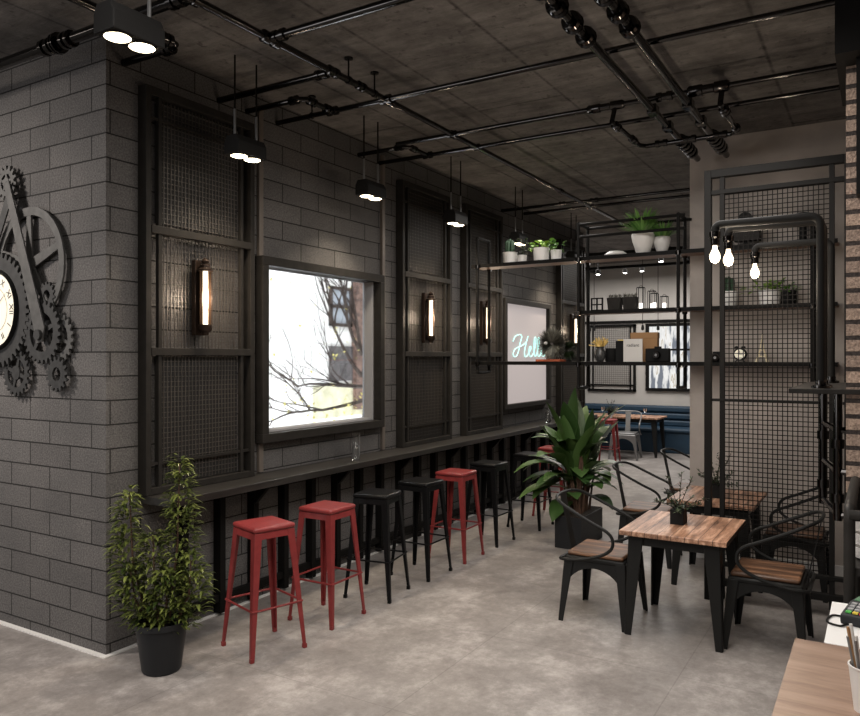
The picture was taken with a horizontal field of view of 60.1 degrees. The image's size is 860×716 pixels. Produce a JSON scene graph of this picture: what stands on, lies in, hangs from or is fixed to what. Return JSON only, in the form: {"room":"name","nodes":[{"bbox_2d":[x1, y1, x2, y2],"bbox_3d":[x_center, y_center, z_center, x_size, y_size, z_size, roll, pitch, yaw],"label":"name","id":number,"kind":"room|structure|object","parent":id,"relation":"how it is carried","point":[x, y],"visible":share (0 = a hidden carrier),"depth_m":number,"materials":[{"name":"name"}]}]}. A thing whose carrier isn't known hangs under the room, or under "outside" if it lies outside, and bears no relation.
{"room":"cafe","nodes":[
{"label":"cafe","id":0,"kind":"room"},
{"bbox_2d":[0,36,106,654],"bbox_3d":[-4.046,-0.085,5.978,4.888,3.870,0.220,0,0,31],"label":"wall","id":1,"kind":"structure","parent":0,"point":[53,109],"depth_m":4.86,"materials":[{"name":"grey brick"}]},
{"bbox_2d":[0,165,74,395],"bbox_3d":[-2.811,-0.530,5.044,1.227,1.577,0.116,0,0,33],"label":"wall clock","id":2,"kind":"object","parent":1,"relation":"attached to","point":[22,312],"visible":1,"depth_m":4.96,"materials":[{"name":"metal"}]},
{"bbox_2d":[107,41,582,653],"bbox_3d":[0.187,-0.085,8.369,0.120,3.870,8.685,0,0,31],"label":"wall","id":3,"kind":"structure","parent":0,"point":[313,213],"depth_m":5.93,"materials":[{"name":"grey brick"}]},
{"bbox_2d":[257,105,262,471],"bbox_3d":[-1.312,-0.535,5.746,0.029,2.830,0.045,0,0,31],"label":"conduit","id":4,"kind":"object","parent":3,"relation":"attached to","point":[260,113],"visible":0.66,"depth_m":5.73,"materials":[{"name":"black metal"}]},
{"bbox_2d":[216,70,329,103],"bbox_3d":[-1.085,-1.870,5.133,1.050,0.068,0.068,0,0,31],"label":"ceiling pipe","id":5,"kind":"object","parent":3,"relation":"attached to","point":[318,75],"visible":0.8,"depth_m":5.09,"materials":[{"name":"grey metal"}]},
{"bbox_2d":[0,482,558,658],"bbox_3d":[-1.848,1.846,9.577,4.923,0.008,8.724,0,0,31],"label":"trim","id":6,"kind":"structure","parent":3,"relation":"attached to","point":[4,623],"depth_m":5.04,"materials":[{"name":"white paint"}]},
{"bbox_2d":[245,95,332,113],"bbox_3d":[-1.063,-1.870,5.609,0.594,0.068,0.342,0,0,31],"label":"ceiling pipe","id":7,"kind":"object","parent":3,"relation":"attached to","point":[326,108],"visible":1,"depth_m":5.46,"materials":[{"name":"grey metal"}]},
{"bbox_2d":[255,255,384,443],"bbox_3d":[-0.935,-0.065,6.424,0.195,1.440,1.635,0,0,31],"label":"window","id":8,"kind":"structure","parent":3,"relation":"in","point":[314,334],"depth_m":6.44,"materials":[{"name":"brown metal"}]},
{"bbox_2d":[380,155,384,449],"bbox_3d":[-0.455,-0.535,7.162,0.029,2.830,0.045,0,0,31],"label":"conduit","id":9,"kind":"object","parent":3,"relation":"attached to","point":[382,157],"visible":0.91,"depth_m":7.15,"materials":[{"name":"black metal"}]},
{"bbox_2d":[357,145,427,156],"bbox_3d":[-0.341,-1.870,6.827,0.570,0.060,0.350,0,0,31],"label":"ceiling pipe","id":10,"kind":"object","parent":3,"relation":"attached to","point":[412,148],"visible":0.91,"depth_m":6.67,"materials":[{"name":"grey metal"}]},
{"bbox_2d":[503,298,550,409],"bbox_3d":[1.309,-0.055,10.025,0.083,1.410,1.530,0,0,31],"label":"window","id":11,"kind":"structure","parent":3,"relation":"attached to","point":[523,321],"depth_m":9.96,"materials":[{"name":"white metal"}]},
{"bbox_2d":[501,188,689,211],"bbox_3d":[2.111,-1.870,8.716,2.810,0.060,0.060,0,0,31],"label":"ceiling pipe","id":12,"kind":"object","parent":3,"relation":"attached to","point":[591,200],"visible":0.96,"depth_m":8.77,"materials":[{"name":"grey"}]},
{"bbox_2d":[379,85,839,164],"bbox_3d":[3.200,-1.870,4.913,8.610,0.064,0.064,0,0,31],"label":"ceiling pipe","id":13,"kind":"object","parent":3,"relation":"attached to","point":[431,154],"visible":0.84,"depth_m":5.97,"materials":[{"name":"grey metal"}]},
{"bbox_2d":[0,449,842,715],"bbox_3d":[1.342,1.900,6.083,14.000,0.100,19.800,0,0,31],"label":"floor","id":14,"kind":"structure","parent":0,"point":[485,636],"depth_m":4.72,"materials":[{"name":"concrete"}]},
{"bbox_2d":[100,453,217,676],"bbox_3d":[-1.598,1.210,4.410,0.693,1.279,0.392,0,0,-11],"label":"potted shrub","id":15,"kind":"object","parent":14,"relation":"on","point":[160,632],"visible":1,"depth_m":4.37,"materials":[{"name":"green plant"}]},
{"bbox_2d":[133,610,188,676],"bbox_3d":[-1.594,1.700,4.418,0.316,0.300,0.316,0,0,31],"label":"pot","id":16,"kind":"object","parent":14,"relation":"on","point":[160,646],"depth_m":4.31,"materials":[{"name":"grey plastic"}]},
{"bbox_2d":[221,516,306,663],"bbox_3d":[-1.065,1.450,4.770,0.398,0.800,0.398,0,0,-42],"label":"bar stool","id":17,"kind":"object","parent":14,"relation":"on","point":[269,528],"visible":1,"depth_m":4.74,"materials":[{"name":"red paint"}]},
{"bbox_2d":[287,500,365,630],"bbox_3d":[-0.734,1.450,5.317,0.398,0.800,0.398,0,0,31],"label":"bar stool","id":18,"kind":"object","parent":14,"relation":"on","point":[327,512],"visible":1,"depth_m":5.25,"materials":[{"name":"red paint"}]},
{"bbox_2d":[139,415,597,624],"bbox_3d":[0.370,1.360,8.243,0.320,0.940,8.200,0,0,31],"label":"wall bar","id":19,"kind":"object","parent":14,"relation":"on","point":[256,486],"visible":0.52,"depth_m":6.37,"materials":[{"name":"black metal"}]},
{"bbox_2d":[138,84,254,495],"bbox_3d":[-1.603,-0.437,5.206,0.087,2.650,0.970,0,0,31],"label":"mesh panel","id":20,"kind":"object","parent":19,"relation":"on","point":[196,186],"visible":0.91,"depth_m":5.16,"materials":[{"name":"brown metal"}]},
{"bbox_2d":[191,258,213,335],"bbox_3d":[-1.560,-0.422,5.133,0.141,0.535,0.112,0,0,31],"label":"wall sconce","id":21,"kind":"object","parent":20,"relation":"attached to","point":[201,271],"visible":1,"depth_m":5.12,"materials":[{"name":"brown metal"}]},
{"bbox_2d":[351,433,359,460],"bbox_3d":[-0.646,0.772,6.468,0.074,0.235,0.074,0,0,31],"label":"glass carafe","id":22,"kind":"object","parent":19,"relation":"on","point":[355,436],"visible":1,"depth_m":6.44,"materials":[{"name":"clear glass"}]},
{"bbox_2d":[139,415,597,507],"bbox_3d":[0.370,0.915,8.243,0.320,0.050,8.200,0,0,31],"label":"countertop","id":23,"kind":"structure","parent":19,"relation":"on","point":[273,478],"depth_m":6.10,"materials":[{"name":"black wood"}]},
{"bbox_2d":[396,179,451,447],"bbox_3d":[-0.045,-0.437,7.782,0.087,2.650,0.990,0,0,31],"label":"mesh panel","id":24,"kind":"object","parent":19,"relation":"on","point":[419,219],"visible":0.92,"depth_m":7.71,"materials":[{"name":"brown metal"}]},
{"bbox_2d":[422,292,435,342],"bbox_3d":[-0.002,-0.422,7.709,0.141,0.535,0.112,0,0,31],"label":"wall sconce","id":25,"kind":"object","parent":24,"relation":"attached to","point":[428,300],"visible":1,"depth_m":7.69,"materials":[{"name":"brown metal"}]},
{"bbox_2d":[460,203,502,435],"bbox_3d":[0.630,-0.437,8.899,0.087,2.650,0.960,0,0,31],"label":"mesh panel","id":26,"kind":"object","parent":19,"relation":"on","point":[481,395],"visible":0.93,"depth_m":8.81,"materials":[{"name":"brown metal"}]},
{"bbox_2d":[480,300,492,344],"bbox_3d":[0.674,-0.422,8.825,0.141,0.535,0.112,0,0,31],"label":"wall sconce","id":27,"kind":"object","parent":26,"relation":"attached to","point":[483,304],"visible":0.72,"depth_m":8.81,"materials":[{"name":"brown metal"}]},
{"bbox_2d":[556,239,584,416],"bbox_3d":[2.175,-0.437,11.453,0.087,2.650,1.050,0,0,31],"label":"mesh panel","id":28,"kind":"object","parent":19,"relation":"on","point":[566,275],"visible":0.52,"depth_m":11.33,"materials":[{"name":"brown metal"}]},
{"bbox_2d":[570,313,576,347],"bbox_3d":[2.219,-0.422,11.380,0.141,0.535,0.112,0,0,31],"label":"wall sconce","id":29,"kind":"object","parent":28,"relation":"attached to","point":[573,318],"visible":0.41,"depth_m":11.36,"materials":[{"name":"brown metal"}]},
{"bbox_2d":[343,488,409,603],"bbox_3d":[-0.413,1.450,5.848,0.398,0.800,0.398,0,0,21],"label":"bar stool","id":30,"kind":"object","parent":14,"relation":"on","point":[371,497],"visible":1,"depth_m":5.75,"materials":[{"name":"black paint"}]},
{"bbox_2d":[391,477,451,581],"bbox_3d":[-0.076,1.450,6.404,0.398,0.800,0.398,0,0,31],"label":"bar stool","id":31,"kind":"object","parent":14,"relation":"on","point":[424,485],"visible":0.91,"depth_m":6.33,"materials":[{"name":"black paint"}]},
{"bbox_2d":[430,468,484,563],"bbox_3d":[0.244,1.450,6.935,0.398,0.800,0.398,0,0,30],"label":"bar stool","id":32,"kind":"object","parent":14,"relation":"on","point":[458,475],"visible":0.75,"depth_m":6.86,"materials":[{"name":"red paint"}]},
{"bbox_2d":[466,460,514,547],"bbox_3d":[0.596,1.450,7.516,0.398,0.800,0.398,0,0,33],"label":"bar stool","id":33,"kind":"object","parent":14,"relation":"on","point":[493,466],"visible":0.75,"depth_m":7.46,"materials":[{"name":"black paint"}]},
{"bbox_2d":[507,451,553,530],"bbox_3d":[1.110,1.450,8.211,0.398,0.800,0.398,0,0,31],"label":"bar stool","id":34,"kind":"object","parent":14,"relation":"on","point":[523,456],"visible":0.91,"depth_m":8.14,"materials":[{"name":"black paint"}]},
{"bbox_2d":[532,445,563,515],"bbox_3d":[1.462,1.450,8.793,0.398,0.800,0.398,0,0,29],"label":"bar stool","id":35,"kind":"object","parent":14,"relation":"on","point":[547,448],"visible":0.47,"depth_m":8.71,"materials":[{"name":"red paint"}]},
{"bbox_2d":[514,388,624,548],"bbox_3d":[1.354,1.074,7.570,1.175,1.552,1.101,0,0,-19],"label":"leaf plant","id":36,"kind":"object","parent":14,"relation":"on","point":[578,439],"visible":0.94,"depth_m":7.34,"materials":[{"name":"green plant"}]},
{"bbox_2d":[555,488,647,632],"bbox_3d":[1.218,1.417,5.376,0.571,0.866,0.579,0,0,31],"label":"dining chair","id":37,"kind":"object","parent":14,"relation":"on","point":[609,557],"visible":0.84,"depth_m":5.25,"materials":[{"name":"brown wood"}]},
{"bbox_2d":[598,418,620,460],"bbox_3d":[3.056,1.450,12.819,0.398,0.800,0.398,0,0,25],"label":"bar stool","id":38,"kind":"object","parent":14,"relation":"on","point":[611,421],"visible":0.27,"depth_m":12.70,"materials":[{"name":"red paint"}]},
{"bbox_2d":[608,410,641,460],"bbox_3d":[3.617,1.417,13.754,0.579,0.866,0.571,0,0,25],"label":"dining chair","id":39,"kind":"object","parent":14,"relation":"on","point":[633,437],"visible":0.77,"depth_m":13.62,"materials":[{"name":"grey metal"}]},
{"bbox_2d":[589,413,666,457],"bbox_3d":[3.739,1.480,14.393,1.500,0.740,0.700,0,0,31],"label":"dining table","id":40,"kind":"object","parent":14,"relation":"on","point":[653,419],"visible":0.44,"depth_m":14.04,"materials":[{"name":"brown wood"}]},
{"bbox_2d":[585,403,689,454],"bbox_3d":[3.542,1.410,15.517,6.800,0.880,0.780,0,0,31],"label":"sofa","id":41,"kind":"object","parent":14,"relation":"on","point":[677,422],"visible":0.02,"depth_m":14.85,"materials":[{"name":"blue fabric"}]},
{"bbox_2d":[604,424,689,433],"bbox_3d":[3.504,1.410,15.452,6.800,0.080,0.630,0,0,31],"label":"seat cushion","id":42,"kind":"object","parent":41,"relation":"on","point":[644,428],"depth_m":14.69,"materials":[{"name":"blue fabric"}]},
{"bbox_2d":[612,461,682,568],"bbox_3d":[1.994,1.417,6.891,0.571,0.866,0.579,0,0,29],"label":"dining chair","id":43,"kind":"object","parent":14,"relation":"on","point":[635,509],"visible":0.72,"depth_m":6.77,"materials":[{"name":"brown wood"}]},
{"bbox_2d":[660,448,689,503],"bbox_3d":[2.765,1.417,7.934,0.571,0.866,0.579,0,0,31],"label":"dining chair","id":44,"kind":"object","parent":14,"relation":"on","point":[662,451],"visible":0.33,"depth_m":8.01,"materials":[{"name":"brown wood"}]},
{"bbox_2d":[619,510,745,652],"bbox_3d":[1.755,1.500,5.133,0.680,0.700,0.780,0,0,31],"label":"dining table","id":45,"kind":"object","parent":14,"relation":"on","point":[707,535],"visible":0.88,"depth_m":4.96,"materials":[{"name":"brown wood"}]},
{"bbox_2d":[652,471,708,524],"bbox_3d":[1.738,0.973,5.161,0.360,0.355,0.326,0,0,31],"label":"table plant","id":46,"kind":"object","parent":45,"relation":"on","point":[678,515],"visible":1,"depth_m":5.15,"materials":[{"name":"green plant"}]},
{"bbox_2d":[667,485,766,596],"bbox_3d":[2.413,1.500,6.231,0.660,0.700,0.780,0,0,31],"label":"dining table","id":47,"kind":"object","parent":14,"relation":"on","point":[697,491],"visible":0.58,"depth_m":6.06,"materials":[{"name":"brown wood"}]},
{"bbox_2d":[697,453,737,498],"bbox_3d":[2.374,0.951,6.159,0.303,0.398,0.399,0,0,16],"label":"table plant","id":48,"kind":"object","parent":47,"relation":"on","point":[715,482],"visible":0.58,"depth_m":6.11,"materials":[{"name":"green plant"}]},
{"bbox_2d":[704,153,845,614],"bbox_3d":[2.541,0.207,5.475,0.990,3.285,0.060,0,0,31],"label":"screen","id":49,"kind":"object","parent":14,"relation":"on","point":[831,161],"visible":0.69,"depth_m":5.50,"materials":[{"name":"black metal"}]},
{"bbox_2d":[724,510,825,649],"bbox_3d":[2.237,1.417,4.818,0.571,0.866,0.579,0,0,31],"label":"dining chair","id":50,"kind":"object","parent":14,"relation":"on","point":[790,582],"visible":0.94,"depth_m":4.72,"materials":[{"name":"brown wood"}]},
{"bbox_2d":[758,487,828,602],"bbox_3d":[2.965,1.417,5.943,0.571,0.866,0.579,0,0,31],"label":"dining chair","id":51,"kind":"object","parent":14,"relation":"on","point":[823,583],"visible":0.46,"depth_m":5.79,"materials":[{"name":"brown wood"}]},
{"bbox_2d":[772,638,859,715],"bbox_3d":[1.343,1.375,1.324,1.472,0.950,1.656,0,0,31],"label":"countertop","id":52,"kind":"structure","parent":14,"relation":"on","point":[816,678],"depth_m":2.06,"materials":[{"name":"brown wood"}]},
{"bbox_2d":[846,624,859,712],"bbox_3d":[1.113,0.795,1.898,0.091,0.210,0.088,0,0,31],"label":"cup","id":53,"kind":"object","parent":52,"relation":"on","point":[853,663],"visible":1,"depth_m":1.89,"materials":[{"name":"white ceramic"}]},
{"bbox_2d":[824,602,859,648],"bbox_3d":[1.946,1.375,2.205,1.352,0.950,0.463,0,0,31],"label":"countertop","id":54,"kind":"structure","parent":14,"relation":"on","point":[835,635],"depth_m":2.46,"materials":[{"name":"white"}]},
{"bbox_2d":[826,596,859,627],"bbox_3d":[1.453,0.872,2.558,0.230,0.057,0.130,0,0,-45],"label":"card terminal","id":55,"kind":"object","parent":54,"relation":"on","point":[850,614],"visible":1,"depth_m":2.51,"materials":[{"name":"grey plastic"}]},
{"bbox_2d":[843,476,859,603],"bbox_3d":[2.078,1.204,3.050,0.640,1.291,0.892,0,0,31],"label":"tube rack","id":56,"kind":"object","parent":14,"relation":"on","point":[851,563],"visible":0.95,"depth_m":2.83,"materials":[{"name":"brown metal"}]},
{"bbox_2d":[0,0,845,264],"bbox_3d":[1.342,-2.095,6.083,14.000,0.150,19.800,0,0,31],"label":"ceiling","id":57,"kind":"structure","parent":0,"point":[417,44],"depth_m":5.23,"materials":[{"name":"concrete"}]},
{"bbox_2d":[94,0,164,54],"bbox_3d":[-1.309,-1.704,3.246,0.136,0.672,0.264,0,0,31],"label":"pendant lamp","id":58,"kind":"object","parent":57,"relation":"hanging from","point":[114,21],"visible":1,"depth_m":3.19,"materials":[{"name":"black metal"}]},
{"bbox_2d":[224,55,266,162],"bbox_3d":[-1.249,-1.684,5.045,0.136,0.672,0.264,0,0,31],"label":"pendant lamp","id":59,"kind":"object","parent":57,"relation":"hanging from","point":[236,145],"visible":1,"depth_m":4.96,"materials":[{"name":"black metal"}]},
{"bbox_2d":[355,115,385,200],"bbox_3d":[-0.499,-1.684,6.285,0.136,0.672,0.264,0,0,31],"label":"pendant lamp","id":60,"kind":"object","parent":57,"relation":"hanging from","point":[364,188],"visible":1,"depth_m":6.20,"materials":[{"name":"black metal"}]},
{"bbox_2d":[181,0,631,226],"bbox_3d":[0.617,-1.926,6.931,0.076,0.188,10.500,0,0,31],"label":"ceiling pipe","id":61,"kind":"object","parent":57,"relation":"hanging from","point":[263,35],"visible":0.92,"depth_m":5.01,"materials":[{"name":"grey metal"}]},
{"bbox_2d":[0,0,188,70],"bbox_3d":[-3.579,-1.870,5.250,5.440,0.124,0.124,0,0,31],"label":"ceiling pipe","id":62,"kind":"object","parent":61,"relation":"attached to","point":[59,43],"visible":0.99,"depth_m":4.36,"materials":[{"name":"grey metal"}]},
{"bbox_2d":[67,0,178,66],"bbox_3d":[-2.319,-1.870,3.547,0.560,0.090,2.470,0,0,31],"label":"ceiling pipe","id":63,"kind":"object","parent":62,"relation":"attached to","point":[171,45],"visible":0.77,"depth_m":4.46,"materials":[{"name":"grey metal"}]},
{"bbox_2d":[270,0,414,43],"bbox_3d":[2.293,-1.870,2.400,7.560,0.072,0.072,0,0,31],"label":"ceiling pipe","id":64,"kind":"object","parent":61,"relation":"attached to","point":[282,34],"visible":0.99,"depth_m":4.09,"materials":[{"name":"grey metal"}]},
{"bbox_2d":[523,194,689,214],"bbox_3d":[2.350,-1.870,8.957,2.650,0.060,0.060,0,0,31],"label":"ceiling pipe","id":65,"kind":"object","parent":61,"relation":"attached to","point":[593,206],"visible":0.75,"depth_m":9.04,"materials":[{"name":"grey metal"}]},
{"bbox_2d":[395,63,836,145],"bbox_3d":[3.182,-1.870,4.410,8.120,0.080,0.080,0,0,31],"label":"ceiling pipe","id":66,"kind":"object","parent":61,"relation":"attached to","point":[700,89],"visible":0.95,"depth_m":5.37,"materials":[{"name":"grey metal"}]},
{"bbox_2d":[537,0,700,161],"bbox_3d":[0.989,-1.785,4.340,0.114,0.111,5.450,0,0,31],"label":"pipe","id":67,"kind":"object","parent":66,"relation":"hanging from","point":[572,21],"visible":0.94,"depth_m":4.34,"materials":[{"name":"grey metal"}]},
{"bbox_2d":[594,0,729,157],"bbox_3d":[1.198,-1.785,4.213,0.114,0.111,5.450,0,0,31],"label":"pipe","id":68,"kind":"object","parent":66,"relation":"hanging from","point":[617,11],"visible":0.88,"depth_m":4.37,"materials":[{"name":"grey metal"}]},
{"bbox_2d":[609,90,740,148],"bbox_3d":[1.849,-1.772,5.565,0.821,0.176,0.746,0,0,31],"label":"ceiling pipe","id":69,"kind":"object","parent":66,"relation":"attached to","point":[724,110],"visible":1,"depth_m":5.70,"materials":[{"name":"grey metal"}]},
{"bbox_2d":[444,156,467,226],"bbox_3d":[0.262,-1.684,7.543,0.136,0.672,0.264,0,0,31],"label":"pendant lamp","id":70,"kind":"object","parent":57,"relation":"hanging from","point":[453,217],"visible":1,"depth_m":7.46,"materials":[{"name":"black metal"}]},
{"bbox_2d":[509,187,527,245],"bbox_3d":[1.059,-1.684,8.861,0.136,0.672,0.264,0,0,31],"label":"pendant lamp","id":71,"kind":"object","parent":57,"relation":"hanging from","point":[513,236],"visible":0.73,"depth_m":8.77,"materials":[{"name":"black metal"}]},
{"bbox_2d":[275,0,834,125],"bbox_3d":[2.465,-1.928,3.698,8.610,0.184,0.068,0,0,31],"label":"ceiling pipe","id":72,"kind":"object","parent":57,"relation":"attached to","point":[390,98],"visible":0.78,"depth_m":4.65,"materials":[{"name":"grey metal"}]},
{"bbox_2d":[585,259,689,405],"bbox_3d":[6.415,-0.085,14.469,14.000,3.870,0.200,0,0,31],"label":"wall","id":73,"kind":"structure","parent":0,"point":[661,279],"depth_m":15.64,"materials":[{"name":"paint"}]},
{"bbox_2d":[588,324,635,391],"bbox_3d":[3.869,0.000,15.863,1.040,1.420,0.050,0,0,31],"label":"frame","id":74,"kind":"object","parent":73,"relation":"attached to","point":[626,326],"visible":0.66,"depth_m":15.90,"materials":[{"name":"black metal"}]},
{"bbox_2d":[585,319,689,323],"bbox_3d":[3.874,-0.760,15.871,7.800,0.060,0.030,0,0,31],"label":"trim","id":75,"kind":"structure","parent":73,"relation":"attached to","point":[666,320],"depth_m":15.59,"materials":[{"name":"black metal"}]},
{"bbox_2d":[645,323,689,391],"bbox_3d":[5.120,-0.015,15.100,1.470,1.390,0.060,0,0,31],"label":"window","id":76,"kind":"structure","parent":73,"relation":"in","point":[657,378],"depth_m":15.25,"materials":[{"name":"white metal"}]},
{"bbox_2d":[585,246,689,274],"bbox_3d":[3.137,-1.592,13.880,3.800,0.436,3.400,0,0,31],"label":"track","id":77,"kind":"object","parent":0,"point":[595,270],"visible":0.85,"depth_m":13.67,"materials":[{"name":"black metal"}]},
{"bbox_2d":[690,119,845,565],"bbox_3d":[5.293,-0.085,5.388,6.520,3.870,0.300,0,0,31],"label":"wall","id":78,"kind":"structure","parent":0,"point":[824,138],"depth_m":6.60,"materials":[{"name":"grey paint"}]},
{"bbox_2d":[471,212,838,389],"bbox_3d":[1.944,-0.504,7.058,3.388,1.628,0.318,0,0,31],"label":"shelf unit","id":79,"kind":"object","parent":78,"relation":"attached to","point":[684,253],"visible":0.8,"depth_m":6.96,"materials":[{"name":"black metal"}]},
{"bbox_2d":[503,239,517,262],"bbox_3d":[0.833,-1.110,7.747,0.158,0.259,0.158,0,0,31],"label":"potted plant","id":80,"kind":"object","parent":79,"relation":"on","point":[509,255],"visible":0.91,"depth_m":7.70,"materials":[{"name":"white ceramic"}]},
{"bbox_2d":[527,238,556,259],"bbox_3d":[1.140,-1.094,7.579,0.314,0.228,0.213,0,0,15],"label":"potted plant","id":81,"kind":"object","parent":79,"relation":"on","point":[539,253],"visible":0.92,"depth_m":7.50,"materials":[{"name":"green plant"}]},
{"bbox_2d":[536,359,565,361],"bbox_3d":[1.222,0.024,7.512,0.260,0.022,0.180,0,0,31],"label":"book","id":82,"kind":"object","parent":79,"relation":"on","point":[547,360],"visible":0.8,"depth_m":7.43,"materials":[{"name":"brown paper"}]},
{"bbox_2d":[536,326,566,358],"bbox_3d":[1.216,-0.143,7.459,0.370,0.369,0.244,0,0,31],"label":"flower wreath","id":83,"kind":"object","parent":82,"relation":"on","point":[550,351],"visible":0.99,"depth_m":7.43,"materials":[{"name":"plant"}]},
{"bbox_2d":[548,240,566,258],"bbox_3d":[1.261,-1.082,7.528,0.229,0.205,0.199,0,0,-1],"label":"potted plant","id":84,"kind":"object","parent":79,"relation":"on","point":[555,253],"visible":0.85,"depth_m":7.49,"materials":[{"name":"green plant"}]},
{"bbox_2d":[560,340,576,360],"bbox_3d":[1.396,-0.076,7.480,0.222,0.221,0.222,0,0,31],"label":"flower ball","id":85,"kind":"object","parent":79,"relation":"on","point":[568,354],"visible":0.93,"depth_m":7.45,"materials":[{"name":"green plant"}]},
{"bbox_2d":[589,337,608,361],"bbox_3d":[1.645,-0.087,7.248,0.187,0.244,0.158,0,0,31],"label":"flower vase","id":86,"kind":"object","parent":79,"relation":"on","point":[599,354],"visible":1,"depth_m":7.22,"materials":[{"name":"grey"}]},
{"bbox_2d":[607,293,622,309],"bbox_3d":[1.776,-0.542,7.172,0.170,0.165,0.135,0,0,31],"label":"planter box","id":87,"kind":"object","parent":79,"relation":"on","point":[616,302],"visible":0.97,"depth_m":7.13,"materials":[{"name":"brown metal"}]},
{"bbox_2d":[622,292,637,308],"bbox_3d":[1.910,-0.546,7.092,0.180,0.172,0.112,0,0,31],"label":"planter box","id":88,"kind":"object","parent":79,"relation":"on","point":[629,302],"visible":0.92,"depth_m":7.06,"materials":[{"name":"brown metal"}]},
{"bbox_2d":[623,339,642,361],"bbox_3d":[1.915,-0.072,7.021,0.180,0.215,0.014,0,0,31],"label":"greeting card","id":89,"kind":"object","parent":79,"relation":"on","point":[632,348],"visible":1,"depth_m":7.02,"materials":[{"name":"grey paper"}]},
{"bbox_2d":[618,207,665,252],"bbox_3d":[2.016,-1.194,7.052,0.531,0.428,0.502,0,0,31],"label":"potted plant","id":90,"kind":"object","parent":79,"relation":"on","point":[642,242],"visible":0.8,"depth_m":6.96,"materials":[{"name":"green plant"}]},
{"bbox_2d":[630,332,659,361],"bbox_3d":[2.053,-0.104,7.103,0.256,0.278,0.086,0,0,31],"label":"kraft box","id":91,"kind":"object","parent":79,"relation":"on","point":[650,339],"visible":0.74,"depth_m":7.05,"materials":[{"name":"brown cardboard"}]},
{"bbox_2d":[645,346,670,361],"bbox_3d":[2.120,-0.036,6.940,0.220,0.143,0.119,0,0,31],"label":"vintage camera","id":92,"kind":"object","parent":79,"relation":"on","point":[656,354],"visible":1,"depth_m":6.92,"materials":[{"name":"black plastic"}]},
{"bbox_2d":[648,219,675,250],"bbox_3d":[2.184,-1.138,7.005,0.389,0.316,0.362,0,0,31],"label":"potted plant","id":93,"kind":"object","parent":79,"relation":"on","point":[662,239],"visible":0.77,"depth_m":6.94,"materials":[{"name":"green plant"}]},
{"bbox_2d":[719,276,737,305],"bbox_3d":[2.667,-0.594,6.638,0.162,0.268,0.162,0,0,31],"label":"potted plant","id":94,"kind":"object","parent":79,"relation":"on","point":[726,280],"visible":0.44,"depth_m":6.58,"materials":[{"name":"white ceramic"}]},
{"bbox_2d":[734,212,761,244],"bbox_3d":[2.817,-1.130,6.547,0.267,0.300,0.200,0,0,31],"label":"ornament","id":95,"kind":"object","parent":79,"relation":"on","point":[745,213],"visible":0.23,"depth_m":6.52,"materials":[{"name":"black metal"}]},
{"bbox_2d":[739,277,800,303],"bbox_3d":[2.953,-0.578,6.462,0.537,0.235,0.248,0,0,31],"label":"potted plant","id":96,"kind":"object","parent":79,"relation":"on","point":[780,282],"visible":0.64,"depth_m":6.40,"materials":[{"name":"green plant"}]},
{"bbox_2d":[779,282,800,303],"bbox_3d":[3.061,-0.555,6.436,0.300,0.190,0.204,0,0,31],"label":"potted plant","id":97,"kind":"object","parent":79,"relation":"on","point":[794,291],"visible":0.49,"depth_m":6.37,"materials":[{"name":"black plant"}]},
{"bbox_2d":[696,551,842,576],"bbox_3d":[5.210,1.805,5.251,6.520,0.090,0.020,0,0,31],"label":"trim","id":98,"kind":"structure","parent":78,"relation":"attached to","point":[838,569],"depth_m":6.42,"materials":[{"name":"white paint"}]},
{"bbox_2d":[846,65,859,494],"bbox_3d":[2.744,0.200,3.517,1.345,3.300,0.380,0,0,31],"label":"wall pier","id":99,"kind":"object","parent":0,"point":[852,202],"visible":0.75,"depth_m":3.69,"materials":[{"name":"red brick"}]},
{"bbox_2d":[789,382,859,394],"bbox_3d":[2.404,0.168,4.167,0.600,0.025,1.220,0,0,31],"label":"shelf","id":100,"kind":"object","parent":99,"relation":"attached to","point":[838,388],"visible":0.83,"depth_m":3.76,"materials":[{"name":"brown metal"}]},
{"bbox_2d":[709,212,830,388],"bbox_3d":[1.789,-0.298,3.943,0.590,0.905,0.090,0,0,31],"label":"lamp","id":101,"kind":"object","parent":100,"relation":"on","point":[715,234],"visible":1,"depth_m":3.81,"materials":[{"name":"grey metal"}]},
{"bbox_2d":[709,231,720,246],"bbox_3d":[1.562,-0.652,4.080,0.060,0.075,0.060,0,0,31],"label":"socket","id":102,"kind":"object","parent":101,"relation":"attached to","point":[714,236],"depth_m":4.06,"materials":[{"name":"grey metal"}]},
{"bbox_2d":[723,221,832,386],"bbox_3d":[1.899,-0.298,4.087,0.550,0.905,0.090,0,0,31],"label":"lamp","id":103,"kind":"object","parent":100,"relation":"on","point":[728,238],"visible":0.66,"depth_m":4.08,"materials":[{"name":"grey metal"}]},
{"bbox_2d":[723,235,733,249],"bbox_3d":[1.690,-0.652,4.214,0.060,0.075,0.060,0,0,31],"label":"socket","id":104,"kind":"object","parent":103,"relation":"attached to","point":[728,240],"depth_m":4.19,"materials":[{"name":"grey metal"}]},
{"bbox_2d":[750,239,839,382],"bbox_3d":[2.318,-0.298,4.745,0.515,0.905,0.090,0,0,31],"label":"lamp","id":105,"kind":"object","parent":100,"relation":"on","point":[754,254],"visible":0.91,"depth_m":4.63,"materials":[{"name":"grey metal"}]},
{"bbox_2d":[817,394,845,520],"bbox_3d":[2.401,0.540,4.197,0.380,0.720,0.828,0,0,-17],"label":"pipe manifold","id":106,"kind":"object","parent":100,"relation":"attached to","point":[837,443],"visible":0.95,"depth_m":4.13,"materials":[{"name":"grey metal"}]},
{"bbox_2d":[835,0,859,197],"bbox_3d":[2.748,-1.405,3.562,1.385,1.230,0.860,0,0,31],"label":"trim","id":107,"kind":"structure","parent":99,"relation":"attached to","point":[847,12],"depth_m":3.55,"materials":[{"name":"black metal"}]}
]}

